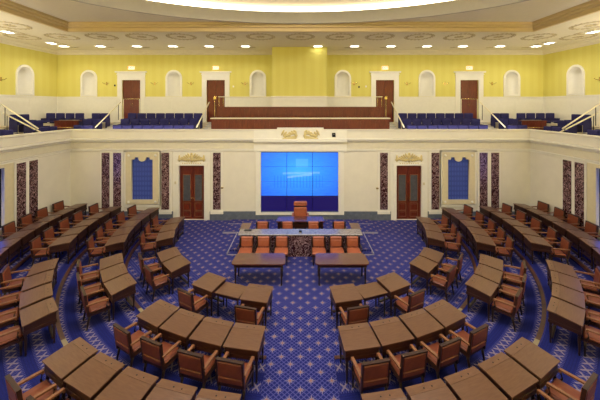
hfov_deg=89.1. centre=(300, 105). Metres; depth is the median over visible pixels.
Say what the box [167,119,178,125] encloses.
seat
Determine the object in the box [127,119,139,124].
seat
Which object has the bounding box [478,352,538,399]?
writing desk
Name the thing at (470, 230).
writing desk
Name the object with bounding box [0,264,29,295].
armchair
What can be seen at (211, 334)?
writing desk
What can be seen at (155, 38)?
rosette
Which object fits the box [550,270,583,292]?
writing desk
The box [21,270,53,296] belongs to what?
writing desk
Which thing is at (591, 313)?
armchair
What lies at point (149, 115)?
seat
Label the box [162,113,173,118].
seat
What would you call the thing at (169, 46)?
recessed light
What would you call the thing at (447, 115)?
seat
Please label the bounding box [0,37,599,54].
trim
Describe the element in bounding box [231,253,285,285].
table
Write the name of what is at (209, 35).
rosette
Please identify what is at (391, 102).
stair handrail
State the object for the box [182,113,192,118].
seat
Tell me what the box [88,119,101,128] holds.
seat
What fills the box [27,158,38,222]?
trim
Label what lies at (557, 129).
seat
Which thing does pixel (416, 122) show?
seat
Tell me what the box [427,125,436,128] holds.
seat
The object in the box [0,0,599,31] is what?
trim
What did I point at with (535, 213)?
writing desk
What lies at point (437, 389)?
writing desk
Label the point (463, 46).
recessed light
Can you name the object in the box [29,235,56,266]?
armchair
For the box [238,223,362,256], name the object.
desk
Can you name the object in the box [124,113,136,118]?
seat
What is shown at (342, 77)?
trim
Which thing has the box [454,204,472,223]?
armchair
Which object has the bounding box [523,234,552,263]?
writing desk
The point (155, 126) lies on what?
seat
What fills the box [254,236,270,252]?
chair
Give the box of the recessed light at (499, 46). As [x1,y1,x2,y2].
[486,45,506,47]
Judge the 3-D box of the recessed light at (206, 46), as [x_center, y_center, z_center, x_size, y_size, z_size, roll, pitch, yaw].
[-5.466,-3.587,18.473,1.116,0.034,0.726,0,0,0]
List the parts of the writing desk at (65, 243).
lid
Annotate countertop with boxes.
[54,120,81,129]
[210,118,390,118]
[210,118,390,128]
[218,107,382,107]
[218,107,382,117]
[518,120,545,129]
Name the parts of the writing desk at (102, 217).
lid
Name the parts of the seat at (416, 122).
backrest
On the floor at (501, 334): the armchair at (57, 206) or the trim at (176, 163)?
the armchair at (57, 206)
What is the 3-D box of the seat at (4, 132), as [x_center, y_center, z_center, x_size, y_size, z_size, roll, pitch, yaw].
[-13.000,1.545,13.750,0.520,0.930,0.550,0,0,0]
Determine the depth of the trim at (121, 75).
19.91 m
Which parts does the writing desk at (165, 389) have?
lid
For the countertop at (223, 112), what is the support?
on the floor at (103, 123)
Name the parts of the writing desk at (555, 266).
lid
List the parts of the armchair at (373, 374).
armrest, seat, seat frame, frame, backrest, armrest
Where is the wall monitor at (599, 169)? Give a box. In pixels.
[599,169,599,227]
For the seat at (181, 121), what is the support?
on the floor at (103, 123)
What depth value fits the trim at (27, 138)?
16.46 m
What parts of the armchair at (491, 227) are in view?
backrest, frame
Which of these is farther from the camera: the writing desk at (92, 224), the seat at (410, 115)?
the seat at (410, 115)
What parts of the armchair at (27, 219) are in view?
frame, backrest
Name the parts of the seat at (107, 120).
backrest, frame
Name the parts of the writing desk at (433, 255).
lid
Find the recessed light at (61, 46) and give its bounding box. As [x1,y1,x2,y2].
[57,45,78,47]
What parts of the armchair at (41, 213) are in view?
frame, backrest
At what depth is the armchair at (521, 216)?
14.30 m
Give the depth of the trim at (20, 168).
13.40 m
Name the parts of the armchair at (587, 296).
armrest, seat, seat frame, armrest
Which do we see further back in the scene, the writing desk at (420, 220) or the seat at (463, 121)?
the seat at (463, 121)
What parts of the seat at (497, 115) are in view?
frame, backrest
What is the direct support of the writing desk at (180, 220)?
on the floor at (301, 343)
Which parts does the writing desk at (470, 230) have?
lid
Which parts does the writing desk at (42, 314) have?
leg, lid, leg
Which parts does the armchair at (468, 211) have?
backrest, frame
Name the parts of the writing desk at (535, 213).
lid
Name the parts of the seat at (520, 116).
backrest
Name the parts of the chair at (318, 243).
backrest, seat, armrest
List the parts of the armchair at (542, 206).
backrest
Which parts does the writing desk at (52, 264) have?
lid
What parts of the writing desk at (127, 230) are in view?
lid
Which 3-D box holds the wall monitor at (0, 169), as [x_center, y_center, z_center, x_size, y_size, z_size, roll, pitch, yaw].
[-12.500,3.830,11.560,0.100,2.500,2.320,0,0,0]
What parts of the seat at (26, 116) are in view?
backrest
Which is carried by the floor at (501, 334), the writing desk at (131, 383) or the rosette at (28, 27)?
the writing desk at (131, 383)
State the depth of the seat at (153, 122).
17.95 m
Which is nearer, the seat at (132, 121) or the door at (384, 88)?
the seat at (132, 121)
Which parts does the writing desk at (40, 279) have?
lid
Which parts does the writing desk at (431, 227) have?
lid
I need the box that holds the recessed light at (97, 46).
[94,45,113,47]
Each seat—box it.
[1,130,12,135]
[9,114,23,132]
[20,114,33,120]
[24,121,40,133]
[34,120,48,126]
[39,127,48,131]
[41,113,54,122]
[49,126,56,130]
[51,113,64,122]
[61,113,74,119]
[70,113,84,123]
[74,125,82,128]
[78,119,91,125]
[83,125,92,128]
[87,113,100,118]
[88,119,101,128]
[97,113,109,127]
[113,125,122,128]
[117,119,129,125]
[123,125,132,128]
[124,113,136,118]
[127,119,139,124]
[133,125,142,128]
[134,113,145,118]
[137,119,149,124]
[143,113,155,118]
[143,125,152,128]
[147,119,158,128]
[153,113,164,121]
[154,125,162,128]
[157,119,168,128]
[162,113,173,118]
[164,125,173,128]
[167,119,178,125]
[172,113,183,118]
[174,125,183,128]
[177,119,188,124]
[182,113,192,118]
[184,125,193,128]
[187,119,198,128]
[191,113,202,128]
[398,113,409,128]
[402,119,413,128]
[407,125,415,128]
[408,113,418,118]
[412,119,423,128]
[417,113,428,121]
[417,125,426,128]
[422,119,433,124]
[426,113,437,121]
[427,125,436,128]
[432,119,443,124]
[436,113,447,118]
[437,125,446,128]
[441,119,453,128]
[445,113,457,118]
[448,125,456,128]
[451,119,463,128]
[455,113,466,118]
[458,125,467,128]
[461,119,473,125]
[464,113,476,121]
[468,125,477,128]
[471,119,483,124]
[478,125,487,128]
[491,113,503,127]
[498,119,512,128]
[500,113,512,118]
[507,125,516,128]
[508,119,521,124]
[516,113,529,123]
[517,125,526,128]
[526,113,539,119]
[536,113,549,122]
[544,126,551,130]
[545,113,559,122]
[551,120,566,126]
[552,127,561,131]
[559,121,576,133]
[567,114,580,120]
[576,114,591,132]
[587,130,598,135]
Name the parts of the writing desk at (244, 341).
lid, leg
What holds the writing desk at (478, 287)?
on the floor at (501, 334)
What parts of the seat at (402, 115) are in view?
backrest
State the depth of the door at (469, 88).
20.05 m
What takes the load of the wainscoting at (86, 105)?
attached to the wall at (70, 68)
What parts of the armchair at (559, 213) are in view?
backrest, frame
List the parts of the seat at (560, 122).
backrest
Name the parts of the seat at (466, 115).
backrest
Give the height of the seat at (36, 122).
0.930 m
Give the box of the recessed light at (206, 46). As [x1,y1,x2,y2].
[202,45,219,47]
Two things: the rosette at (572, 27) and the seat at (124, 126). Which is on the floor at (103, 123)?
the seat at (124, 126)
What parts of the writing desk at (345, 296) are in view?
leg, lid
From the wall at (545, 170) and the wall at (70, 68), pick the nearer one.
the wall at (545, 170)
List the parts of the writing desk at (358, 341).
leg, leg, lid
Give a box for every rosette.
[0,21,31,29]
[3,33,41,39]
[44,33,79,39]
[85,33,118,39]
[125,33,156,39]
[165,33,196,39]
[206,33,235,39]
[246,33,274,39]
[286,33,314,39]
[325,33,354,39]
[365,33,394,39]
[404,33,434,39]
[443,33,475,39]
[482,33,515,39]
[520,33,556,39]
[559,33,597,39]
[568,21,599,29]
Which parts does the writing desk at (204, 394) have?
lid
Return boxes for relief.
[178,153,205,163]
[395,153,422,163]
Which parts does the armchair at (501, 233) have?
backrest, frame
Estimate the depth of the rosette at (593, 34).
15.75 m
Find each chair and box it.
[237,236,254,253]
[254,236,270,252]
[255,221,268,228]
[273,236,288,265]
[280,221,293,228]
[292,201,308,215]
[307,221,320,228]
[311,236,326,265]
[328,236,344,252]
[332,221,345,228]
[345,236,361,252]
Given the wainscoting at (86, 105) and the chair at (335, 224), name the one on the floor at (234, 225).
the chair at (335, 224)
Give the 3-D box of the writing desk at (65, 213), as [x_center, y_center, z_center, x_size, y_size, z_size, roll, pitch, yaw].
[-11.300,5.407,14.451,0.672,0.825,0.820,0,0,0]
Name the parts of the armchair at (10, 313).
armrest, armrest, seat frame, seat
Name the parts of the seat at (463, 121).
backrest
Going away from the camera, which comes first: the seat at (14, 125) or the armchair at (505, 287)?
the armchair at (505, 287)
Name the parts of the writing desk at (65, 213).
lid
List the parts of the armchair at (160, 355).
backrest, frame, armrest, seat frame, seat, armrest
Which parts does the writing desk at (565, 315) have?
leg, lid, leg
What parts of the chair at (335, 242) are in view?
backrest, seat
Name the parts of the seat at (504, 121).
backrest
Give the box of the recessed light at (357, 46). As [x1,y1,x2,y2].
[344,45,361,47]
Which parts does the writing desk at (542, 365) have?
lid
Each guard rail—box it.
[123,99,139,118]
[218,96,382,106]
[461,99,477,118]
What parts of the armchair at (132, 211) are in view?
backrest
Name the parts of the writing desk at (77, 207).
lid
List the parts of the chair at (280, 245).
armrest, seat, backrest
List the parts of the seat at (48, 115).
backrest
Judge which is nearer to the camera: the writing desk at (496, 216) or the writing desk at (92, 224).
the writing desk at (92, 224)
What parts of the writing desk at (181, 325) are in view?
lid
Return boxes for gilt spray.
[281,130,297,138]
[303,130,319,138]
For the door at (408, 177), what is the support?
in the wall at (239, 168)
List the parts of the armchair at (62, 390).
frame, armrest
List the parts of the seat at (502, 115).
backrest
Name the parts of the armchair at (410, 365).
armrest, seat, seat frame, frame, backrest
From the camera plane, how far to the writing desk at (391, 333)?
7.03 m
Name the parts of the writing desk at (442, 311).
lid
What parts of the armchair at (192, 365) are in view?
backrest, frame, seat frame, seat, armrest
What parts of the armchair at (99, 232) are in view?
frame, backrest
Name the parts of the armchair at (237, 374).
armrest, backrest, frame, seat frame, seat, armrest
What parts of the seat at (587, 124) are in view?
frame, backrest, frame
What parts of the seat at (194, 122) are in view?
backrest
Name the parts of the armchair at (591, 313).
seat, seat frame, armrest, armrest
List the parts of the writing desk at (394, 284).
leg, lid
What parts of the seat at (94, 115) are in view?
backrest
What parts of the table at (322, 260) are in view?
leg, leg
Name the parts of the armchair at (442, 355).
armrest, seat, seat frame, armrest, frame, backrest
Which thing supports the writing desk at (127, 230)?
on the floor at (501, 334)
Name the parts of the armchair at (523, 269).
seat frame, seat, armrest, armrest, backrest, frame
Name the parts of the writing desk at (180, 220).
lid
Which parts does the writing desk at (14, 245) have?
lid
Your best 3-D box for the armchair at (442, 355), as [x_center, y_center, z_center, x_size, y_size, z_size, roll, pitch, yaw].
[3.131,5.574,6.850,0.654,0.978,0.634,0,0,-23]
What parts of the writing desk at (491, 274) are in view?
lid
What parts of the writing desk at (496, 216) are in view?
lid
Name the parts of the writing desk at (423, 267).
lid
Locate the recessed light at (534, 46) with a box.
[521,45,542,47]
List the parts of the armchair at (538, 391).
armrest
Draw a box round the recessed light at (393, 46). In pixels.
[380,45,397,47]
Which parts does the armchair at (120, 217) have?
frame, backrest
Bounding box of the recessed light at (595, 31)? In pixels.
[573,29,599,34]
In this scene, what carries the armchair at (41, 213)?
on the floor at (501, 334)
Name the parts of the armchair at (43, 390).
frame, backrest, armrest, seat, armrest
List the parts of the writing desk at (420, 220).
lid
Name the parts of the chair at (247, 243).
seat, backrest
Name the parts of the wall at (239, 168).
screen panel, screen panel, screen panel, screen panel, screen panel, screen panel, screen panel, screen panel, screen panel, screen panel, screen panel, screen panel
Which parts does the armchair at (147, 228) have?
frame, backrest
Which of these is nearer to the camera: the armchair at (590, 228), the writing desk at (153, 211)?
the armchair at (590, 228)
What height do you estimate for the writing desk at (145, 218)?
0.825 m
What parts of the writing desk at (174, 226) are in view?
lid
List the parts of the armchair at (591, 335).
leg, seat frame, seat, armrest, armrest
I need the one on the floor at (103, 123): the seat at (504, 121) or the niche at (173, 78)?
the seat at (504, 121)
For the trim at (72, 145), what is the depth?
16.46 m
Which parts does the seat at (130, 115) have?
backrest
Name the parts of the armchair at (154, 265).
backrest, frame, seat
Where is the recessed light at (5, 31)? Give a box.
[0,29,26,34]
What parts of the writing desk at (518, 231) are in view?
lid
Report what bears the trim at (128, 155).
attached to the wall at (239, 168)
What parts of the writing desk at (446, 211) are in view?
lid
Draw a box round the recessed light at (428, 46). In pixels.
[415,45,432,47]
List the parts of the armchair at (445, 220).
backrest, frame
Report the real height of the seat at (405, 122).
0.930 m
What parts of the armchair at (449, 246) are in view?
seat, seat frame, backrest, frame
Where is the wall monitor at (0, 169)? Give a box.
[0,169,0,227]
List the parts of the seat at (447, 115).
backrest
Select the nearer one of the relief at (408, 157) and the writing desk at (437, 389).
the writing desk at (437, 389)
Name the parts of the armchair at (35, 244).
frame, backrest, armrest, seat, seat frame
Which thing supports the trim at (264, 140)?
attached to the wall at (239, 168)
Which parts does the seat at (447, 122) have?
backrest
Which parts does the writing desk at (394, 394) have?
lid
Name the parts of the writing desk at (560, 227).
lid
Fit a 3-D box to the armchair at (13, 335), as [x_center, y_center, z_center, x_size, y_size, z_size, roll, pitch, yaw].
[-7.044,5.454,7.232,0.654,0.978,0.634,0,0,42]
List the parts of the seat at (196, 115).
backrest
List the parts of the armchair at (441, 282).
seat, armrest, seat frame, backrest, frame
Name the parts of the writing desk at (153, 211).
lid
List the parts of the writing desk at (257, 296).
lid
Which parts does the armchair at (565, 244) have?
seat frame, seat, armrest, backrest, frame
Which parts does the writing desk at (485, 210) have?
lid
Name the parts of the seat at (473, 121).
backrest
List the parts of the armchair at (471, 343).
seat, armrest, seat frame, armrest, frame, backrest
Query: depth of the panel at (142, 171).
16.51 m
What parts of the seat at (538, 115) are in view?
backrest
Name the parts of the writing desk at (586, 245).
lid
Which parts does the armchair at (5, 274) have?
frame, backrest, seat frame, armrest, seat, armrest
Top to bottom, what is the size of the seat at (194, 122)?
0.930 m
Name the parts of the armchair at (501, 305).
seat frame, seat, armrest, armrest, backrest, frame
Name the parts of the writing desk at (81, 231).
lid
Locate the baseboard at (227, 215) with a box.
[82,211,513,219]
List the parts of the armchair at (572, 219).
backrest, frame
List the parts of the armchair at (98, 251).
frame, backrest, seat frame, seat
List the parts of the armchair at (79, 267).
frame, backrest, armrest, armrest, seat frame, seat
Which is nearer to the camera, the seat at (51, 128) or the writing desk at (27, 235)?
the writing desk at (27, 235)
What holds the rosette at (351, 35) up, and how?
attached to the ceiling at (38, 30)
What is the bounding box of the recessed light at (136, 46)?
[131,45,149,47]
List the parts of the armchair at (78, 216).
frame, backrest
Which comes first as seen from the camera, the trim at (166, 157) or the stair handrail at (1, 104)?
the stair handrail at (1, 104)
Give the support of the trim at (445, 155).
attached to the wall at (239, 168)
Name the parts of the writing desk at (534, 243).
lid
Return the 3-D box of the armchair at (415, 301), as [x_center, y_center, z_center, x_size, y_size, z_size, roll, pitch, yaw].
[3.120,5.674,8.747,0.654,0.978,0.634,0,0,-29]
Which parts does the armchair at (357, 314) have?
armrest, frame, backrest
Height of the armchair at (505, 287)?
0.978 m
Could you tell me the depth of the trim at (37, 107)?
17.83 m
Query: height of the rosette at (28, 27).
0.077 m
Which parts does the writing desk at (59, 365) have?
lid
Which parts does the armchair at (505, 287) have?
seat frame, seat, armrest, armrest, frame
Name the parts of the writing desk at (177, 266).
lid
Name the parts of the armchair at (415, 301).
armrest, seat, seat frame, frame, backrest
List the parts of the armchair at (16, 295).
armrest, seat frame, armrest, seat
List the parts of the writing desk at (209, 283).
lid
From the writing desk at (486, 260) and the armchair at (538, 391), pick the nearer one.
the armchair at (538, 391)
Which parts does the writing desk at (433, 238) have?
lid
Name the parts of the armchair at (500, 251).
seat, seat frame, backrest, frame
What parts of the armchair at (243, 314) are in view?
backrest, armrest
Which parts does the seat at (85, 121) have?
backrest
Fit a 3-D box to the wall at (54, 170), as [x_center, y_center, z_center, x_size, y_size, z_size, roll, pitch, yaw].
[-12.580,3.765,8.595,0.300,4.890,15.790,0,0,0]
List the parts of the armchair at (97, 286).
frame, armrest, armrest, seat, seat frame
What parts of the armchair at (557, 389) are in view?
armrest, seat, armrest, backrest, frame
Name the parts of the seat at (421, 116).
backrest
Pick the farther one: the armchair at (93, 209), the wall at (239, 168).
the wall at (239, 168)
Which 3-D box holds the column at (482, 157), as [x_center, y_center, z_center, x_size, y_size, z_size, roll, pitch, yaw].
[9.867,4.140,16.445,0.690,3.360,0.090,0,0,0]
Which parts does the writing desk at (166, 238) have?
lid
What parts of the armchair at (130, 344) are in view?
backrest, frame, seat frame, armrest, armrest, seat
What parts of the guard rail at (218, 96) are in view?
rail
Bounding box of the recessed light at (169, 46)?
[167,45,184,47]
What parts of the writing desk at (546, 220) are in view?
lid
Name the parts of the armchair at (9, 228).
frame, backrest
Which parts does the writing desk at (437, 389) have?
lid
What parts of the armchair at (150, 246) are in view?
frame, backrest, seat frame, seat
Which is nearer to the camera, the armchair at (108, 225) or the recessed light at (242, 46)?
the armchair at (108, 225)
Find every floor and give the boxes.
[0,122,599,133]
[0,214,599,399]
[127,220,473,399]
[223,219,377,250]
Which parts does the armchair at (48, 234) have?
frame, backrest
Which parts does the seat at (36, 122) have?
backrest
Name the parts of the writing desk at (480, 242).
lid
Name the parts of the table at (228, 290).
leg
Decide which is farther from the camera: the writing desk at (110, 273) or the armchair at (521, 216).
the armchair at (521, 216)
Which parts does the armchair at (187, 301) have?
backrest, frame, seat frame, seat, armrest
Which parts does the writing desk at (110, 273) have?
lid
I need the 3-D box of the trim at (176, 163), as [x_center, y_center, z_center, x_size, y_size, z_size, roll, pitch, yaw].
[-5.870,4.310,16.455,1.990,3.700,0.070,0,0,0]
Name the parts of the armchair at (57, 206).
backrest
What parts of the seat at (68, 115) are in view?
backrest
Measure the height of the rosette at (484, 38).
0.077 m
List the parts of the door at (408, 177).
pane, pane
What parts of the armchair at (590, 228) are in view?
backrest, frame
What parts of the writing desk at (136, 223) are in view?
lid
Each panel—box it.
[133,157,152,198]
[448,157,467,198]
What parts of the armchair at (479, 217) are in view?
backrest, frame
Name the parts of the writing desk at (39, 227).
lid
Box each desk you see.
[0,238,21,265]
[0,247,8,268]
[2,229,34,257]
[17,222,47,248]
[19,283,52,309]
[19,297,57,355]
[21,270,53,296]
[26,258,58,290]
[34,215,61,231]
[42,337,97,399]
[48,234,77,263]
[49,209,74,225]
[60,226,87,254]
[62,203,87,218]
[63,352,124,399]
[72,219,97,237]
[85,212,109,233]
[94,366,157,399]
[98,206,121,223]
[100,253,123,281]
[100,263,127,295]
[104,234,128,259]
[104,273,136,319]
[111,226,133,254]
[118,219,141,243]
[128,213,149,231]
[136,299,178,341]
[138,208,158,227]
[145,378,197,399]
[156,230,174,256]
[157,247,180,276]
[158,223,178,249]
[159,308,204,349]
[162,255,190,293]
[164,217,184,239]
[189,317,233,357]
[191,272,226,315]
[195,388,240,399]
[223,322,265,383]
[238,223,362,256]
[239,283,272,328]
[276,216,324,228]
[329,283,362,328]
[337,322,380,383]
[361,388,406,399]
[369,316,414,358]
[376,272,410,315]
[399,308,443,349]
[405,378,456,399]
[409,255,437,294]
[416,217,436,239]
[419,247,443,277]
[422,223,441,249]
[424,299,466,341]
[426,230,444,259]
[441,208,461,227]
[444,366,508,399]
[450,213,472,232]
[459,219,481,243]
[465,274,498,321]
[466,226,489,254]
[472,234,495,262]
[474,264,502,299]
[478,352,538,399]
[479,206,502,223]
[479,254,502,284]
[491,212,515,235]
[502,219,528,238]
[504,337,559,399]
[513,203,537,217]
[513,226,540,254]
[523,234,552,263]
[526,209,551,225]
[539,215,566,231]
[546,259,578,294]
[547,297,585,355]
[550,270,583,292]
[552,222,583,249]
[552,283,585,309]
[565,229,598,257]
[579,238,599,268]
[592,247,599,271]
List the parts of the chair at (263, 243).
seat, backrest, armrest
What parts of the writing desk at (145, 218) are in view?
lid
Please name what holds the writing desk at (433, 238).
on the floor at (301, 343)
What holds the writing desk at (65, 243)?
on the floor at (501, 334)
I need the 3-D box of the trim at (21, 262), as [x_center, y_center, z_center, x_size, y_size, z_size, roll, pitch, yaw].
[-9.618,5.844,11.126,1.449,0.072,10.572,0,0,-20]
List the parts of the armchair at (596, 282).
armrest, seat, armrest, seat frame, backrest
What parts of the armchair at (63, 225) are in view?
frame, backrest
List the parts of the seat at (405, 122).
backrest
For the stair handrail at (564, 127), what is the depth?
15.07 m
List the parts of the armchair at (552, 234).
backrest, frame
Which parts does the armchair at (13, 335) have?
armrest, armrest, seat frame, seat, leg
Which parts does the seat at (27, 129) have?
frame, backrest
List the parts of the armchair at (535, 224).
backrest, frame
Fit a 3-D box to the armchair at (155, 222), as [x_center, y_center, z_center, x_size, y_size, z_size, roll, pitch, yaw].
[-6.550,5.674,14.295,0.634,0.978,0.654,0,0,-4]
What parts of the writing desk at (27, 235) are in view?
lid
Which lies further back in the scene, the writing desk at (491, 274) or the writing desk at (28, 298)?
the writing desk at (491, 274)
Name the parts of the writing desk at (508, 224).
lid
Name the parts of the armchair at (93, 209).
frame, backrest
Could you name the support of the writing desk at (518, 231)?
on the floor at (501, 334)
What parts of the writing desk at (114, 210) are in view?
lid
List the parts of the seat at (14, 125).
frame, backrest, frame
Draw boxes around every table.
[215,282,246,315]
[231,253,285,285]
[315,253,368,285]
[356,282,387,315]
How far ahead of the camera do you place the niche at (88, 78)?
20.11 m
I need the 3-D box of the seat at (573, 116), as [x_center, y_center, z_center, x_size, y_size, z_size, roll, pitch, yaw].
[14.500,0.905,16.260,0.520,0.930,0.550,0,0,0]
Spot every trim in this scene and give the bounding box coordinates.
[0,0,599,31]
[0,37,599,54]
[0,94,57,125]
[0,129,599,147]
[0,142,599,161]
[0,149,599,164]
[0,163,13,234]
[0,230,66,284]
[14,160,26,231]
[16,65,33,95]
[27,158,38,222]
[55,217,131,339]
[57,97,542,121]
[61,338,67,345]
[72,0,528,23]
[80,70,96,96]
[99,152,111,211]
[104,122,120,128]
[112,152,123,210]
[115,71,146,121]
[124,151,160,206]
[125,219,168,308]
[126,152,158,203]
[159,152,171,213]
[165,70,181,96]
[173,152,209,219]
[200,71,230,121]
[203,122,210,128]
[210,152,222,213]
[223,232,237,254]
[250,70,265,95]
[253,128,346,151]
[256,151,343,214]
[272,97,326,106]
[335,70,350,95]
[363,232,377,254]
[369,71,400,121]
[377,152,389,213]
[390,122,396,128]
[390,152,426,219]
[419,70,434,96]
[429,152,441,213]
[431,219,476,308]
[439,151,476,206]
[442,152,474,203]
[454,71,485,121]
[472,219,545,339]
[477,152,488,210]
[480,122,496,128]
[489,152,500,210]
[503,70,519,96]
[533,339,539,345]
[534,230,593,277]
[543,94,599,125]
[562,158,572,221]
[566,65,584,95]
[573,160,586,230]
[587,163,599,234]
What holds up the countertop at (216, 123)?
on the floor at (103, 123)
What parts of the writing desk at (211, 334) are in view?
lid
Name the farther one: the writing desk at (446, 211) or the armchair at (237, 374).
the writing desk at (446, 211)
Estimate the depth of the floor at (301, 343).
10.24 m
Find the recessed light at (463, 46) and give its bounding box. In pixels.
[450,45,468,47]
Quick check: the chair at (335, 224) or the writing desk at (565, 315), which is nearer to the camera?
the writing desk at (565, 315)
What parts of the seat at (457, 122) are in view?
backrest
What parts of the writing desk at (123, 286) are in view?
leg, lid, leg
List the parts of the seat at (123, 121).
backrest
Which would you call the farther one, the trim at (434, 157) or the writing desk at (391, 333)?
the trim at (434, 157)
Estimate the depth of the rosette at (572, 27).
13.65 m
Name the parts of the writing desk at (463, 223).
lid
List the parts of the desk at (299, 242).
panel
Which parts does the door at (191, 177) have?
pane, pane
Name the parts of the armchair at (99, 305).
backrest, frame, leg, armrest, armrest, seat, seat frame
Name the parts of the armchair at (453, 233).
backrest, frame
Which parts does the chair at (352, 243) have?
armrest, backrest, seat, armrest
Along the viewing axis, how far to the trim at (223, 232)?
14.39 m
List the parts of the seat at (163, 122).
backrest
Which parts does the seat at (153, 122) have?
backrest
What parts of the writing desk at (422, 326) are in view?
lid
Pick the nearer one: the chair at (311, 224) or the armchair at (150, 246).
the armchair at (150, 246)
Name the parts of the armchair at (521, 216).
backrest, frame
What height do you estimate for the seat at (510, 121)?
0.930 m
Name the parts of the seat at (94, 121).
backrest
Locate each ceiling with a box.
[0,11,599,49]
[10,0,590,21]
[172,0,427,8]
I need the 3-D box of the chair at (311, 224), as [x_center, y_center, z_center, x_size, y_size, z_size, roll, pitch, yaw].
[0.589,5.645,13.463,0.620,0.910,0.605,0,0,0]
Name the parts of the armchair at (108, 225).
frame, backrest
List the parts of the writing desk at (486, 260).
lid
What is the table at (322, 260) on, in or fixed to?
on the floor at (301, 343)
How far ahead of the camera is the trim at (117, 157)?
16.41 m
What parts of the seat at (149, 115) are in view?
backrest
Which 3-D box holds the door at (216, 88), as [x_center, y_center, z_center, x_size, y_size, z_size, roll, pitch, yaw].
[-5.535,-0.320,20.054,1.200,2.760,0.112,0,0,0]
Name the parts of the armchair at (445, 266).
seat, backrest, frame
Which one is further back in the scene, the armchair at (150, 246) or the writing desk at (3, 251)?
the armchair at (150, 246)
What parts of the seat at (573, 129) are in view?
backrest, frame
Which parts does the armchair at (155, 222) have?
backrest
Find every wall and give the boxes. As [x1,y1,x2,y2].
[0,43,56,96]
[0,152,69,240]
[57,55,542,118]
[70,152,529,219]
[272,47,326,95]
[530,152,599,240]
[543,43,599,96]
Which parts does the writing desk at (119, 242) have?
lid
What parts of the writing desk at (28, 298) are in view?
lid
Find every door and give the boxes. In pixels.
[123,80,139,117]
[180,166,203,218]
[207,80,224,121]
[376,80,393,121]
[397,166,420,218]
[461,80,477,117]
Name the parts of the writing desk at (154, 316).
lid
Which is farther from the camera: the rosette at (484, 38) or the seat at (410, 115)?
the seat at (410, 115)
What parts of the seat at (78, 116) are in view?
backrest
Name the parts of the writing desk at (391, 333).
lid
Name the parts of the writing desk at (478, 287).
leg, lid, leg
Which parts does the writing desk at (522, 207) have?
lid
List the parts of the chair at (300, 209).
backrest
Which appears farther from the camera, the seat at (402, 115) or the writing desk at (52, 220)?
the seat at (402, 115)
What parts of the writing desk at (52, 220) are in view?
lid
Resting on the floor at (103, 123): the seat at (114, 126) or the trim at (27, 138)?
the seat at (114, 126)
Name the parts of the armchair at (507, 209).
backrest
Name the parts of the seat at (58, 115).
backrest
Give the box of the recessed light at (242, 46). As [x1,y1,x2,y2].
[238,45,255,47]
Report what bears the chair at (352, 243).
on the floor at (301, 343)
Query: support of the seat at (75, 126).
on the floor at (103, 123)
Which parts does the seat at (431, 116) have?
backrest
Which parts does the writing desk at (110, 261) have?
lid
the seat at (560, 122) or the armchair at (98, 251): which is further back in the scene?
the seat at (560, 122)
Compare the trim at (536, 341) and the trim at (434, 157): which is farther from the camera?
the trim at (434, 157)
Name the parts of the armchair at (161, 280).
backrest, frame, seat frame, armrest, seat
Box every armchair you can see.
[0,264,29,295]
[0,283,22,316]
[0,299,19,327]
[0,316,22,355]
[1,221,28,242]
[5,369,59,399]
[19,213,39,238]
[25,387,70,399]
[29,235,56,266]
[35,207,57,226]
[42,226,64,247]
[52,200,69,211]
[57,217,77,235]
[72,210,89,234]
[76,259,99,296]
[76,272,102,312]
[80,286,110,330]
[86,235,108,264]
[88,203,105,215]
[95,226,114,246]
[104,218,122,236]
[113,322,151,366]
[116,211,133,227]
[127,205,143,219]
[138,253,159,287]
[139,231,156,256]
[140,333,180,378]
[144,222,160,248]
[144,264,170,301]
[151,215,167,232]
[177,288,208,316]
[177,344,217,388]
[215,351,254,399]
[234,304,264,325]
[339,304,368,325]
[351,352,390,399]
[386,344,427,388]
[393,288,424,316]
[420,334,461,378]
[429,265,455,301]
[433,214,449,232]
[440,222,456,242]
[440,253,463,287]
[444,231,462,258]
[449,322,488,367]
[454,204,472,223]
[467,210,484,227]
[478,218,495,236]
[486,226,505,246]
[491,235,514,265]
[491,287,522,331]
[493,203,512,220]
[499,273,526,314]
[502,260,526,298]
[509,209,526,224]
[523,217,541,234]
[531,201,548,211]
[533,389,573,399]
[536,226,557,254]
[543,207,565,226]
[544,236,571,264]
[544,368,597,399]
[560,213,580,237]
[571,220,598,242]
[574,266,599,294]
[581,283,599,308]
[583,316,599,356]
[584,300,599,327]
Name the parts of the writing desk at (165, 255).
lid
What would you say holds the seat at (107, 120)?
on the floor at (103, 123)
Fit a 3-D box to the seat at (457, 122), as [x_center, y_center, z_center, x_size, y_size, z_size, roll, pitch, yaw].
[9.190,1.225,17.810,0.550,0.930,0.520,0,0,0]
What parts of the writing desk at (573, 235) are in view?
lid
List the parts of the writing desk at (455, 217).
lid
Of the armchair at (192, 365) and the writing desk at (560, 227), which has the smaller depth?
the armchair at (192, 365)
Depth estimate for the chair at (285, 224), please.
13.67 m
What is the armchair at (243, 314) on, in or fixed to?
on the floor at (301, 343)
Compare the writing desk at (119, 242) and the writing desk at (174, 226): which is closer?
the writing desk at (119, 242)
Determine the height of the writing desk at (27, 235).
0.825 m
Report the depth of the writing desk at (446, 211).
15.26 m
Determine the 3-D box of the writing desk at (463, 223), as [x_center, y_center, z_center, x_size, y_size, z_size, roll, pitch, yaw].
[7.609,5.647,13.670,0.672,0.825,0.820,0,0,7]
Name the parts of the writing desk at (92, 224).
lid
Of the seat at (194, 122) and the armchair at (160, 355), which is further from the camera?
the seat at (194, 122)
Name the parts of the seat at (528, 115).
backrest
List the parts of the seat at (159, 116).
backrest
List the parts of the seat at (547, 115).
backrest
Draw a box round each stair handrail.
[1,104,38,131]
[3,113,40,131]
[95,102,120,128]
[196,102,209,128]
[391,102,403,128]
[480,102,505,128]
[560,113,597,131]
[562,104,599,131]
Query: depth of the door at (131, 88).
20.06 m

